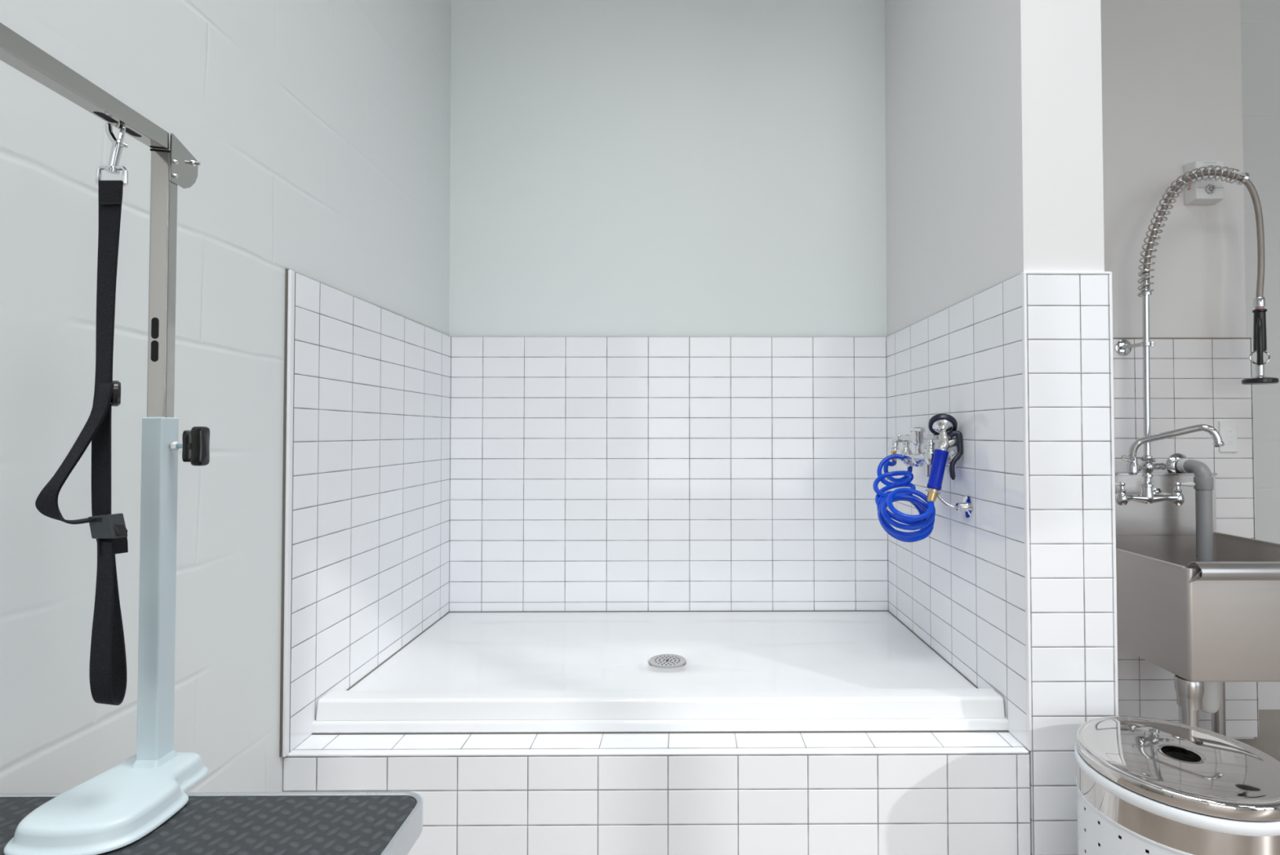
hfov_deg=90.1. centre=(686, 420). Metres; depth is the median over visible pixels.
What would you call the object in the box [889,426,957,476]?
faucet
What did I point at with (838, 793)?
tiled curb
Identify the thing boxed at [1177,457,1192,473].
socket
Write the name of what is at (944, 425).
sprayer
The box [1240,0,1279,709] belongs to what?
wall
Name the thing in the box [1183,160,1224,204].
fire alarm strobe
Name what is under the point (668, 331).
wall
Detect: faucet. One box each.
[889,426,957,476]
[1115,165,1265,505]
[1126,454,1168,477]
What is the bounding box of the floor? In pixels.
[1235,709,1279,761]
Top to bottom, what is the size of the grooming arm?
0.924 m
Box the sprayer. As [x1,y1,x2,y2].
[872,413,963,542]
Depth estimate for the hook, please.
1.70 m
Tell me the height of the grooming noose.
0.672 m
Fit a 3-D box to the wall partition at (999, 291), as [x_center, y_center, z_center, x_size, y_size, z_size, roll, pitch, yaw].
[0.851,-0.772,2.155,0.200,3.950,1.433,0,-1,0]
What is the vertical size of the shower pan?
0.075 m
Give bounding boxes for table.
[0,791,422,854]
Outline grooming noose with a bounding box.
[35,122,128,705]
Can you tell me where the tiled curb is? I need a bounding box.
[283,730,1030,854]
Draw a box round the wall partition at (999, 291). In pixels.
[884,0,1118,854]
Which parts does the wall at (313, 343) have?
edge trim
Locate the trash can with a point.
(1145, 785)
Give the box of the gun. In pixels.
[1241,306,1279,384]
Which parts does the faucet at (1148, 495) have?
bracket arm, tee handle, spout, lever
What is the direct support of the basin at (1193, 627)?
in the utility sink at (1210, 624)
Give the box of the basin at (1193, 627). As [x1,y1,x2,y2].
[1115,533,1279,681]
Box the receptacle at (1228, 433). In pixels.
[1225,429,1233,444]
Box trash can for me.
[1074,715,1279,854]
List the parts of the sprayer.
trigger lever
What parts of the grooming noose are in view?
buckle lever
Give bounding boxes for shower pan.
[311,609,1008,734]
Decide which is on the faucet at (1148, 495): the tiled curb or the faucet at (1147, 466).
the faucet at (1147, 466)
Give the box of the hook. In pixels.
[925,488,973,518]
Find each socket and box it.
[1139,268,1151,296]
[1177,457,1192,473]
[1193,475,1213,489]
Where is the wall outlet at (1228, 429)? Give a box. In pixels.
[1218,420,1237,452]
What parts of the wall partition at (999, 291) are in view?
corner trim, trim, corner trim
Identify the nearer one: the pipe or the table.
the table
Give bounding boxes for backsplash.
[1115,475,1216,534]
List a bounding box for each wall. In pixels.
[0,0,451,792]
[448,0,1258,738]
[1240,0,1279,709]
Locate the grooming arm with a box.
[0,22,209,854]
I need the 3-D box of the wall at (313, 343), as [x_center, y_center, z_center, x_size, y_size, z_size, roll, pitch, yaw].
[-0.972,-0.848,-1.665,0.235,3.950,9.050,0,-1,0]
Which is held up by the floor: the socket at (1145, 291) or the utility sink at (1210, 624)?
the utility sink at (1210, 624)
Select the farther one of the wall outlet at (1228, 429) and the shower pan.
the wall outlet at (1228, 429)
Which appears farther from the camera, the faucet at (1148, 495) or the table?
the faucet at (1148, 495)
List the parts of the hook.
hook arm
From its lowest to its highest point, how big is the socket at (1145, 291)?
0.095 m
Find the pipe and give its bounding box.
[1165,453,1213,561]
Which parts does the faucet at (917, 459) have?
lever handle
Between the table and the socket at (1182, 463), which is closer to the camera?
the table
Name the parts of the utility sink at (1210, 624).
leg, leg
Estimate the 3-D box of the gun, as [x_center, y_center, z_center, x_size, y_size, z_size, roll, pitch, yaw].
[2.071,-0.271,2.304,0.101,0.280,0.101,0,-1,0]
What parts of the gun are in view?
lever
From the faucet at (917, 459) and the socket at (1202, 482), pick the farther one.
the socket at (1202, 482)
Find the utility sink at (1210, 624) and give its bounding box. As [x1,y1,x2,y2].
[1115,472,1279,735]
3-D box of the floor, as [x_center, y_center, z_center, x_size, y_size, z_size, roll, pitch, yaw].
[2.161,1.187,-1.560,6.700,0.120,9.500,0,-1,0]

